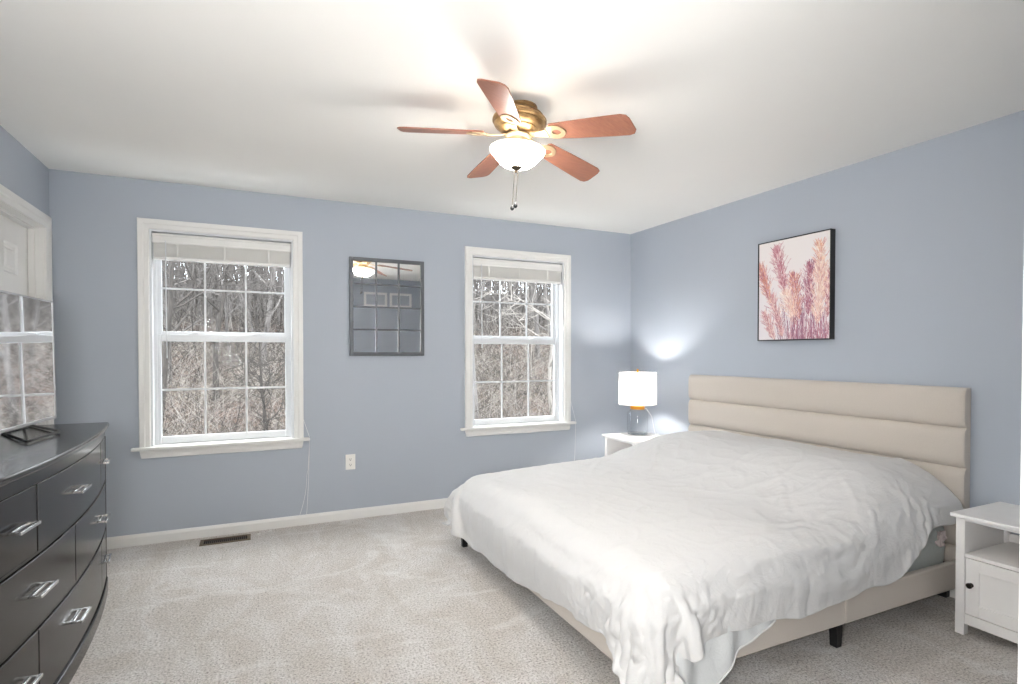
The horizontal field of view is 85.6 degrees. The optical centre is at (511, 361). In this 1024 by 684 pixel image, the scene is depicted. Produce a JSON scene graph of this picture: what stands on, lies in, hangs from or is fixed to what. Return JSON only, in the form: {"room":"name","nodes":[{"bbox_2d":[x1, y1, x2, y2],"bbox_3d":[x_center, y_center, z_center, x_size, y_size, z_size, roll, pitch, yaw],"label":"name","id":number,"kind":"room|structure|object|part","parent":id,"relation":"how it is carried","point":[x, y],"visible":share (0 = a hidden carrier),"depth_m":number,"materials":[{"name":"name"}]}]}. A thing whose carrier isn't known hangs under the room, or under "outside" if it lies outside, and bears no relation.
{"room":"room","nodes":[
{"label":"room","id":0,"kind":"room"},
{"bbox_2d":[0,125,48,215],"bbox_3d":[-2.021,0.040,1.451,0.120,2.440,4.440,0,1,-25],"label":"wall","id":1,"kind":"structure","parent":0,"point":[22,173],"depth_m":3.08,"materials":[{"name":"blue paint"}]},
{"bbox_2d":[0,184,53,424],"bbox_3d":[-2.731,0.172,2.998,0.141,2.128,0.966,0,1,-25],"label":"door","id":2,"kind":"structure","parent":1,"relation":"in","point":[25,230],"depth_m":3.23,"materials":[{"name":"white paint"}]},
{"bbox_3d":[-2.821,-0.581,3.103,0.012,0.172,0.204,0,1,-25],"label":"panel","id":3,"kind":"part","parent":2,"relation":"part of","materials":[{"name":"white paint"}]},
{"bbox_2d":[49,169,630,536],"bbox_3d":[-0.911,-0.006,4.510,4.885,2.440,0.160,0,1,-25],"label":"wall","id":4,"kind":"structure","parent":0,"point":[401,418],"depth_m":4.21,"materials":[{"name":"blue paint"}]},
{"bbox_2d":[131,217,308,458],"bbox_3d":[-2.046,-0.157,3.947,1.112,1.605,0.212,0,1,-25],"label":"window","id":5,"kind":"structure","parent":4,"relation":"in","point":[152,442],"depth_m":3.88,"materials":[{"name":"white paint"}]},
{"bbox_3d":[-2.030,0.578,3.924,1.112,0.021,0.137,0,1,-25],"label":"sill","id":6,"kind":"part","parent":5,"relation":"part of","materials":[{"name":"white paint"}]},
{"bbox_3d":[-2.079,-0.527,4.012,0.868,0.707,0.028,0,1,-25],"label":"sash","id":7,"kind":"part","parent":5,"relation":"part of","materials":[{"name":"white plastic"}]},
{"bbox_3d":[-2.063,0.188,3.989,0.868,0.756,0.028,0,1,-25],"label":"sash","id":8,"kind":"part","parent":5,"relation":"part of","materials":[{"name":"white plastic"}]},
{"bbox_2d":[152,233,309,514],"bbox_3d":[-1.970,0.136,3.932,0.984,2.016,0.123,0,1,-25],"label":"window blind","id":9,"kind":"object","parent":5,"relation":"attached to","point":[167,247],"visible":1,"depth_m":3.89,"materials":[{"name":"white paint"}]},
{"bbox_3d":[-2.039,-0.708,3.925,0.854,0.020,0.052,0,1,-25],"label":"rail","id":10,"kind":"part","parent":9,"relation":"part of","materials":[{"name":"white paint"}]},
{"bbox_3d":[-1.577,0.216,4.087,0.139,1.852,0.069,0,1,-25],"label":"lift cord","id":11,"kind":"part","parent":9,"relation":"part of","materials":[{"name":"white fabric"}]},
{"bbox_2d":[107,498,446,548],"bbox_3d":[-0.874,1.177,4.449,4.459,0.075,0.013,0,1,-25],"label":"baseboard","id":12,"kind":"structure","parent":4,"relation":"attached to","point":[290,521],"depth_m":4.02,"materials":[{"name":"white paint"}]},
{"bbox_2d":[345,454,354,469],"bbox_3d":[-1.248,0.774,4.270,0.074,0.118,0.009,0,1,-25],"label":"wall outlet","id":13,"kind":"object","parent":4,"relation":"attached to","point":[350,458],"visible":1,"depth_m":4.27,"materials":[{"name":"white plastic"}]},
{"bbox_2d":[349,256,423,355],"bbox_3d":[-0.983,-0.428,4.367,0.587,0.762,0.026,0,1,-25],"label":"wall mirror","id":14,"kind":"object","parent":4,"relation":"attached to","point":[386,296],"visible":1,"depth_m":4.36,"materials":[{"name":"grey metal"}]},
{"bbox_2d":[460,246,574,436],"bbox_3d":[0.044,-0.171,4.925,1.114,1.605,0.212,0,1,-25],"label":"window","id":15,"kind":"structure","parent":4,"relation":"in","point":[560,339],"depth_m":4.98,"materials":[{"name":"white paint"}]},
{"bbox_3d":[0.011,-0.542,4.990,0.870,0.707,0.028,0,1,-25],"label":"sash","id":16,"kind":"part","parent":15,"relation":"part of","materials":[{"name":"white plastic"}]},
{"bbox_3d":[0.028,0.173,4.967,0.870,0.756,0.028,0,1,-25],"label":"sash","id":17,"kind":"part","parent":15,"relation":"part of","materials":[{"name":"white plastic"}]},
{"bbox_3d":[0.060,0.563,4.903,1.114,0.021,0.137,0,1,-25],"label":"sill","id":18,"kind":"part","parent":15,"relation":"part of","materials":[{"name":"white paint"}]},
{"bbox_2d":[473,258,575,460],"bbox_3d":[0.119,0.086,4.909,0.983,1.944,0.123,0,1,-25],"label":"window blind","id":19,"kind":"object","parent":15,"relation":"attached to","point":[483,269],"visible":0.91,"depth_m":4.87,"materials":[{"name":"white paint"}]},
{"bbox_3d":[0.051,-0.723,4.904,0.856,0.020,0.052,0,1,-25],"label":"rail","id":20,"kind":"part","parent":19,"relation":"part of","materials":[{"name":"white paint"}]},
{"bbox_3d":[0.506,0.165,5.075,0.156,1.780,0.038,0,1,-2],"label":"lift cord","id":21,"kind":"part","parent":19,"relation":"part of","materials":[{"name":"white fabric"}]},
{"bbox_2d":[0,0,1023,233],"bbox_3d":[0.030,-1.236,2.480,4.885,0.080,4.600,0,1,-25],"label":"ceiling","id":22,"kind":"structure","parent":0,"point":[726,101],"depth_m":2.44,"materials":[{"name":"white paint"}]},
{"bbox_2d":[397,79,635,209],"bbox_3d":[0.067,-0.954,2.579,1.028,0.487,1.071,0,1,29],"label":"ceiling fan","id":23,"kind":"object","parent":22,"relation":"hanging from","point":[519,121],"visible":1,"depth_m":2.51,"materials":[{"name":"brown wood"}]},
{"bbox_3d":[-0.329,-1.067,2.557,0.395,0.036,0.129,0,1,-7],"label":"blade","id":24,"kind":"part","parent":23,"relation":"part of","materials":[{"name":"brown wood"}]},
{"bbox_3d":[-0.118,-1.047,2.927,0.130,0.053,0.394,0,1,-26],"label":"blade","id":25,"kind":"part","parent":23,"relation":"part of","materials":[{"name":"brown wood"}]},
{"bbox_3d":[-0.044,-1.051,2.244,0.126,0.052,0.395,0,1,11],"label":"blade","id":26,"kind":"part","parent":23,"relation":"part of","materials":[{"name":"brown wood"}]},
{"bbox_3d":[0.023,-0.945,2.596,0.248,0.070,0.248,4,-1,-25],"label":"lamp shade","id":27,"kind":"part","parent":23,"relation":"part of","materials":[{"name":"white glass"}]},
{"bbox_3d":[0.297,-1.020,2.838,0.391,0.085,0.129,-1,1,-44],"label":"blade","id":28,"kind":"part","parent":23,"relation":"part of","materials":[{"name":"brown wood"}]},
{"bbox_3d":[0.341,-1.023,2.417,0.392,0.083,0.126,0,1,29],"label":"blade","id":29,"kind":"part","parent":23,"relation":"part of","materials":[{"name":"brown wood"}]},
{"bbox_2d":[69,508,1017,683],"bbox_3d":[0.422,1.287,1.680,4.885,0.060,6.450,0,1,-25],"label":"floor","id":30,"kind":"structure","parent":0,"point":[398,598],"depth_m":2.58,"materials":[{"name":"beige carpet"}]},
{"bbox_2d":[0,422,111,683],"bbox_3d":[-2.009,0.793,2.232,0.514,0.910,1.565,0,1,-25],"label":"dresser","id":31,"kind":"object","parent":30,"relation":"on","point":[54,579],"visible":0.98,"depth_m":2.03,"materials":[{"name":"black wood"}]},
{"bbox_3d":[-1.582,0.534,1.750,0.025,0.228,0.269,0,1,-20],"label":"drawer","id":32,"kind":"part","parent":31,"relation":"part of","materials":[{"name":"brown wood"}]},
{"bbox_3d":[-1.582,1.044,1.758,0.025,0.252,0.269,0,1,-20],"label":"drawer","id":33,"kind":"part","parent":31,"relation":"part of","materials":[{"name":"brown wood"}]},
{"bbox_3d":[-1.553,0.530,1.762,0.037,0.011,0.132,0,1,-20],"label":"handle","id":34,"kind":"part","parent":31,"relation":"part of","materials":[{"name":"silver metal"}]},
{"bbox_2d":[0,290,59,442],"bbox_3d":[-2.129,0.021,2.287,0.263,0.626,1.186,-1,1,-22],"label":"television","id":35,"kind":"object","parent":31,"relation":"on","point":[27,355],"visible":1,"depth_m":2.44,"materials":[{"name":"black plastic"}]},
{"bbox_3d":[-1.553,1.040,1.769,0.037,0.011,0.132,0,1,-20],"label":"handle","id":36,"kind":"part","parent":31,"relation":"part of","materials":[{"name":"silver metal"}]},
{"bbox_3d":[-1.655,0.782,1.933,0.033,0.232,0.656,0,1,-22],"label":"drawer","id":37,"kind":"part","parent":31,"relation":"part of","materials":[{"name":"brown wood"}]},
{"bbox_3d":[-1.600,0.778,1.890,0.037,0.011,0.138,0,1,-21],"label":"handle","id":38,"kind":"part","parent":31,"relation":"part of","materials":[{"name":"silver metal"}]},
{"bbox_3d":[-1.849,0.901,2.310,0.071,0.012,1.504,0,1,-26],"label":"rail","id":39,"kind":"part","parent":31,"relation":"part of","materials":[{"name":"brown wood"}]},
{"bbox_3d":[-1.849,0.650,2.306,0.071,0.014,1.504,0,1,-26],"label":"rail","id":40,"kind":"part","parent":31,"relation":"part of","materials":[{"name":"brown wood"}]},
{"bbox_3d":[-1.832,0.526,2.314,0.044,0.228,0.953,0,1,-26],"label":"drawer","id":41,"kind":"part","parent":31,"relation":"part of","materials":[{"name":"brown wood"}]},
{"bbox_3d":[-1.832,1.036,2.322,0.044,0.252,0.953,0,1,-26],"label":"drawer","id":42,"kind":"part","parent":31,"relation":"part of","materials":[{"name":"brown wood"}]},
{"bbox_3d":[-1.755,1.033,2.253,0.037,0.011,0.138,0,1,-25],"label":"handle","id":43,"kind":"part","parent":31,"relation":"part of","materials":[{"name":"silver metal"}]},
{"bbox_3d":[-1.768,0.523,2.273,0.038,0.011,0.138,0,1,-25],"label":"handle","id":44,"kind":"part","parent":31,"relation":"part of","materials":[{"name":"silver metal"}]},
{"bbox_3d":[-1.984,0.771,2.610,0.039,0.232,0.838,0,1,-30],"label":"drawer","id":45,"kind":"part","parent":31,"relation":"part of","materials":[{"name":"brown wood"}]},
{"bbox_3d":[-2.127,0.518,2.855,0.025,0.228,0.266,-1,1,-33],"label":"drawer","id":46,"kind":"part","parent":31,"relation":"part of","materials":[{"name":"brown wood"}]},
{"bbox_3d":[-2.127,1.028,2.862,0.025,0.252,0.266,-1,1,-33],"label":"drawer","id":47,"kind":"part","parent":31,"relation":"part of","materials":[{"name":"brown wood"}]},
{"bbox_3d":[-1.994,0.766,2.702,0.037,0.011,0.139,-1,1,-31],"label":"handle","id":48,"kind":"part","parent":31,"relation":"part of","materials":[{"name":"silver metal"}]},
{"bbox_3d":[-2.104,0.513,2.867,0.027,0.011,0.130,-1,1,-33],"label":"handle","id":49,"kind":"part","parent":31,"relation":"part of","materials":[{"name":"silver metal"}]},
{"bbox_3d":[-2.104,1.024,2.875,0.027,0.011,0.130,-1,1,-33],"label":"handle","id":50,"kind":"part","parent":31,"relation":"part of","materials":[{"name":"silver metal"}]},
{"bbox_2d":[199,534,250,545],"bbox_3d":[-1.962,1.221,3.787,0.310,0.007,0.120,0,1,-25],"label":"floor vent","id":51,"kind":"object","parent":30,"relation":"in","point":[237,538],"visible":1,"depth_m":3.78,"materials":[{"name":"brown metal"}]},
{"bbox_2d":[602,431,657,455],"bbox_3d":[1.069,0.921,4.694,0.435,0.580,0.452,0,1,-25],"label":"nightstand","id":52,"kind":"object","parent":30,"relation":"on","point":[614,442],"visible":0.09,"depth_m":4.77,"materials":[{"name":"white paint"}]},
{"bbox_3d":[0.829,0.928,4.793,0.036,0.562,0.036,0,1,-25],"label":"leg","id":53,"kind":"part","parent":52,"relation":"part of","materials":[{"name":"white paint"}]},
{"bbox_3d":[0.994,0.896,4.874,0.333,0.500,0.014,0,1,-25],"label":"panel","id":54,"kind":"part","parent":52,"relation":"part of","materials":[{"name":"white paint"}]},
{"bbox_2d":[618,369,657,434],"bbox_3d":[1.095,0.476,4.801,0.335,0.827,0.327,0,1,21],"label":"table lamp","id":55,"kind":"object","parent":52,"relation":"on","point":[637,390],"visible":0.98,"depth_m":4.67,"materials":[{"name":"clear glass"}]},
{"bbox_3d":[1.091,0.097,4.796,0.321,0.004,0.321,0,1,-25],"label":"shade trim","id":56,"kind":"part","parent":55,"relation":"part of","materials":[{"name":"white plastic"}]},
{"bbox_3d":[1.091,0.232,4.798,0.322,0.270,0.322,0,1,-25],"label":"lamp shade","id":57,"kind":"part","parent":55,"relation":"part of","materials":[{"name":"white fabric"}]},
{"bbox_2d":[461,375,970,660],"bbox_3d":[0.987,0.679,3.264,2.094,1.106,1.996,0,1,-25],"label":"bed","id":58,"kind":"object","parent":30,"relation":"on","point":[927,427],"visible":0.34,"depth_m":3.09,"materials":[{"name":"beige fabric"}]},
{"bbox_3d":[-0.315,1.161,3.669,0.042,0.130,0.042,0,1,-25],"label":"leg","id":59,"kind":"part","parent":58,"relation":"part of","materials":[{"name":"black paint"}]},
{"bbox_3d":[0.057,1.058,2.820,0.028,0.138,1.970,0,1,-25],"label":"foot rail","id":60,"kind":"part","parent":58,"relation":"part of","materials":[{"name":"beige fabric"}]},
{"bbox_3d":[0.956,1.067,2.170,1.046,0.135,0.030,0,1,-25],"label":"rail","id":61,"kind":"part","parent":58,"relation":"part of","materials":[{"name":"beige fabric"}]},
{"bbox_3d":[1.898,0.578,3.705,0.069,0.916,1.966,0,1,-25],"label":"headboard","id":62,"kind":"part","parent":58,"relation":"part of","materials":[{"name":"beige fabric"}]},
{"bbox_3d":[1.418,1.180,2.421,0.042,0.130,0.042,0,1,-25],"label":"leg","id":63,"kind":"part","parent":58,"relation":"part of","materials":[{"name":"black paint"}]},
{"bbox_3d":[1.869,1.060,2.597,0.964,0.135,0.030,0,1,-25],"label":"rail","id":64,"kind":"part","parent":58,"relation":"part of","materials":[{"name":"beige fabric"}]},
{"bbox_2d":[906,526,944,572],"bbox_3d":[0.964,0.920,3.252,1.948,0.224,1.885,0,1,-25],"label":"mattress","id":65,"kind":"object","parent":58,"relation":"on","point":[932,554],"visible":0.09,"depth_m":2.73,"materials":[{"name":"grey fabric"}]},
{"bbox_2d":[442,430,962,683],"bbox_3d":[0.898,0.863,3.139,2.162,0.709,2.284,0,1,-25],"label":"duvet","id":66,"kind":"object","parent":65,"relation":"on","point":[659,545],"visible":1,"depth_m":2.54,"materials":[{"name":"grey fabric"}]},
{"bbox_2d":[935,530,946,546],"bbox_3d":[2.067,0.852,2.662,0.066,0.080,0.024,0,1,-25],"label":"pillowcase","id":67,"kind":"object","parent":66,"relation":"on","point":[941,536],"visible":1,"depth_m":2.66,"materials":[{"name":"pink fabric"}]},
{"bbox_3d":[2.274,1.140,2.937,0.037,0.195,0.080,0,1,-25],"label":"leg","id":68,"kind":"part","parent":58,"relation":"part of","materials":[{"name":"beige fabric"}]},
{"bbox_2d":[950,502,1019,643],"bbox_3d":[2.304,0.969,2.433,0.435,0.552,0.452,0,1,-25],"label":"nightstand","id":69,"kind":"object","parent":30,"relation":"on","point":[987,551],"visible":1,"depth_m":2.47,"materials":[{"name":"white paint"}]},
{"bbox_3d":[2.063,0.977,2.533,0.036,0.534,0.036,0,1,-25],"label":"leg","id":70,"kind":"part","parent":69,"relation":"part of","materials":[{"name":"white paint"}]},
{"bbox_3d":[2.056,1.006,2.482,0.027,0.025,0.025,0,1,-25],"label":"knob","id":71,"kind":"part","parent":69,"relation":"part of","materials":[{"name":"brown metal"}]},
{"bbox_3d":[2.229,0.944,2.614,0.333,0.472,0.014,0,1,-25],"label":"panel","id":72,"kind":"part","parent":69,"relation":"part of","materials":[{"name":"white paint"}]},
{"bbox_3d":[2.140,1.171,2.360,0.018,0.046,0.348,0,1,-25],"label":"rail","id":73,"kind":"part","parent":69,"relation":"part of","materials":[{"name":"white paint"}]},
{"bbox_3d":[2.139,1.018,2.357,0.017,0.252,0.342,0,1,-25],"label":"door","id":74,"kind":"part","parent":69,"relation":"part of","materials":[{"name":"white paint"}]},
{"bbox_2d":[965,541,1019,571],"bbox_3d":[2.303,0.879,2.432,0.382,0.016,0.348,0,1,-25],"label":"shelf","id":75,"kind":"object","parent":69,"relation":"attached to","point":[1003,556],"depth_m":2.49,"materials":[{"name":"white paint"}]},
{"bbox_3d":[2.139,0.719,2.353,0.016,0.013,0.348,0,1,-25],"label":"rail","id":76,"kind":"part","parent":69,"relation":"part of","materials":[{"name":"white paint"}]},
{"bbox_3d":[2.141,1.018,2.358,0.006,0.152,0.242,0,1,-25],"label":"door panel","id":77,"kind":"part","parent":69,"relation":"part of","materials":[{"name":"white paint"}]},
{"bbox_3d":[2.397,0.974,2.689,0.036,0.534,0.036,0,1,-25],"label":"leg","id":78,"kind":"part","parent":69,"relation":"part of","materials":[{"name":"white paint"}]},
{"bbox_3d":[2.481,0.946,2.516,0.008,0.472,0.348,0,1,-25],"label":"panel","id":79,"kind":"part","parent":69,"relation":"part of","materials":[{"name":"white paint"}]},
{"bbox_2d":[676,620,775,683],"bbox_3d":[0.798,1.034,2.051,0.552,0.367,0.085,0,1,-25],"label":"sheet","id":80,"kind":"object","parent":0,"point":[720,653],"visible":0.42,"depth_m":2.02,"materials":[{"name":"grey fabric"}]},
{"bbox_2d":[630,110,1023,534],"bbox_3d":[2.150,0.010,3.402,0.120,2.440,4.440,0,1,-25],"label":"wall","id":81,"kind":"structure","parent":0,"point":[929,237],"depth_m":3.21,"materials":[{"name":"blue paint"}]},
{"bbox_2d":[757,228,835,340],"bbox_3d":[1.902,-0.493,3.728,0.044,0.695,0.553,0,1,-25],"label":"framed picture","id":82,"kind":"object","parent":81,"relation":"attached to","point":[796,274],"visible":1,"depth_m":3.68,"materials":[{"name":"paper"}]},
{"bbox_2d":[950,589,954,597],"bbox_3d":[2.064,1.192,3.447,0.013,0.075,4.320,0,1,-25],"label":"baseboard","id":83,"kind":"structure","parent":81,"relation":"attached to","point":[952,592],"depth_m":2.90,"materials":[{"name":"white paint"}]},
{"bbox_3d":[0.980,0.055,0.470,4.485,2.440,0.120,0,1,-25],"label":"wall","id":84,"kind":"structure","parent":0,"visible":0},
{"bbox_2d":[1018,272,1023,683],"bbox_3d":[-0.200,0.215,-0.070,0.967,2.136,0.147,0,1,-25],"label":"door","id":85,"kind":"structure","parent":84,"relation":"in","point":[1021,558],"depth_m":0.17,"materials":[{"name":"white paint"}]},
{"label":"outside","id":86,"kind":"structure","parent":0,"visible":0},
{"bbox_2d":[162,280,552,435],"bbox_3d":[-1.623,-1.881,27.033,72.000,8.239,39.610,0,1,-25],"label":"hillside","id":87,"kind":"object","parent":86,"point":[234,330],"visible":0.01,"depth_m":13.71,"materials":[{"name":"brown plant"}]},
{"bbox_2d":[162,261,252,384],"bbox_3d":[-7.431,-2.728,11.187,4.103,6.725,4.298,0,1,-28],"label":"bare tree","id":88,"kind":"object","parent":87,"relation":"on","point":[187,279],"visible":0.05,"depth_m":12.29,"materials":[{"name":"grey plant"}]},
{"bbox_2d":[162,261,261,400],"bbox_3d":[-5.777,-3.159,11.904,3.949,8.181,4.766,0,1,-8],"label":"bare tree","id":89,"kind":"object","parent":87,"relation":"on","point":[220,309],"visible":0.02,"depth_m":11.59,"materials":[{"name":"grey plant"}]},
{"bbox_2d":[162,261,272,429],"bbox_3d":[-5.609,-2.458,9.958,3.180,7.768,3.522,0,1,-2],"label":"bare tree","id":90,"kind":"object","parent":87,"relation":"on","point":[171,307],"visible":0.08,"depth_m":9.95,"materials":[{"name":"grey plant"}]},
{"bbox_2d":[166,262,282,363],"bbox_3d":[-7.624,-2.729,14.378,3.434,5.840,3.256,0,1,-11],"label":"bare tree","id":91,"kind":"object","parent":87,"relation":"on","point":[255,269],"visible":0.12,"depth_m":14.36,"materials":[{"name":"grey plant"}]},
{"bbox_2d":[168,262,281,352],"bbox_3d":[-8.256,-2.873,15.452,3.466,5.424,3.309,-1,1,-38],"label":"bare tree","id":92,"kind":"object","parent":87,"relation":"on","point":[242,298],"visible":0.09,"depth_m":15.35,"materials":[{"name":"grey plant"}]},
{"bbox_2d":[207,272,285,430],"bbox_3d":[-4.090,0.128,9.020,1.250,3.215,1.732,-1,1,-40],"label":"bare tree","id":93,"kind":"object","parent":87,"relation":"on","point":[261,390],"visible":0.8,"depth_m":9.04,"materials":[{"name":"grey plant"}]},
{"bbox_2d":[240,265,276,323],"bbox_3d":[-9.963,-6.582,18.849,5.214,10.802,6.293,0,1,-23],"label":"bare tree","id":94,"kind":"object","parent":87,"relation":"on","point":[241,265],"visible":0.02,"depth_m":19.47,"materials":[{"name":"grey plant"}]},
{"bbox_2d":[240,267,283,371],"bbox_3d":[-5.843,-4.293,13.771,5.541,9.424,5.254,0,1,17],"label":"bare tree","id":95,"kind":"object","parent":87,"relation":"on","point":[268,319],"visible":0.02,"depth_m":13.97,"materials":[{"name":"grey plant"}]},
{"bbox_2d":[162,260,550,332],"bbox_3d":[-4.418,-6.608,28.407,37.377,11.130,19.977,0,1,-25],"label":"thicket","id":96,"kind":"object","parent":87,"relation":"on","point":[475,281],"visible":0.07,"depth_m":21.59,"materials":[{"name":"grey plant"}]},
{"bbox_2d":[162,279,552,435],"bbox_3d":[-2.080,-1.142,20.020,30.456,6.467,23.838,0,1,-25],"label":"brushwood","id":97,"kind":"object","parent":87,"relation":"on","point":[521,307],"visible":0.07,"depth_m":13.24,"materials":[{"name":"brown plant"}]},
{"bbox_2d":[162,281,552,435],"bbox_3d":[-1.950,-1.147,20.043,30.392,6.455,23.947,0,1,-25],"label":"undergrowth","id":98,"kind":"object","parent":87,"relation":"on","point":[504,316],"visible":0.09,"depth_m":12.91,"materials":[{"name":"brown plant"}]},
{"bbox_2d":[473,302,475,331],"bbox_3d":[-2.320,-5.334,21.967,5.063,8.605,3.763,0,1,-7],"label":"bare tree","id":99,"kind":"object","parent":87,"relation":"on","point":[474,319],"visible":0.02,"depth_m":21.47,"materials":[{"name":"grey plant"}]},
{"bbox_2d":[473,280,490,418],"bbox_3d":[-0.252,-3.673,11.943,4.934,10.468,6.104,0,1,-8],"label":"bare tree","id":100,"kind":"object","parent":87,"relation":"on","point":[475,384],"visible":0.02,"depth_m":11.25,"materials":[{"name":"grey plant"}]},
{"bbox_2d":[473,280,509,294],"bbox_3d":[-0.433,-6.026,18.187,5.143,11.760,6.919,0,1,30],"label":"bare tree","id":101,"kind":"object","parent":87,"relation":"on","point":[486,280],"visible":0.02,"depth_m":17.93,"materials":[{"name":"grey plant"}]},
{"bbox_2d":[492,282,525,320],"bbox_3d":[0.126,-5.591,25.520,3.705,7.642,3.865,-1,1,-30],"label":"bare tree","id":102,"kind":"object","parent":87,"relation":"on","point":[524,282],"visible":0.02,"depth_m":25.35,"materials":[{"name":"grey plant"}]},
{"bbox_2d":[473,281,552,414],"bbox_3d":[0.748,-1.452,12.642,3.568,6.134,3.370,0,1,21],"label":"bare tree","id":103,"kind":"object","parent":87,"relation":"on","point":[549,386],"visible":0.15,"depth_m":12.53,"materials":[{"name":"grey plant"}]},
{"bbox_2d":[495,281,552,377],"bbox_3d":[0.204,-4.040,16.558,5.481,9.316,4.074,0,1,-29],"label":"bare tree","id":104,"kind":"object","parent":87,"relation":"on","point":[516,284],"visible":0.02,"depth_m":16.37,"materials":[{"name":"grey plant"}]},
{"bbox_2d":[532,283,550,358],"bbox_3d":[1.042,-5.674,18.334,6.359,11.471,5.797,1,1,34],"label":"bare tree","id":105,"kind":"object","parent":87,"relation":"on","point":[534,290],"visible":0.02,"depth_m":18.43,"materials":[{"name":"grey plant"}]}
]}

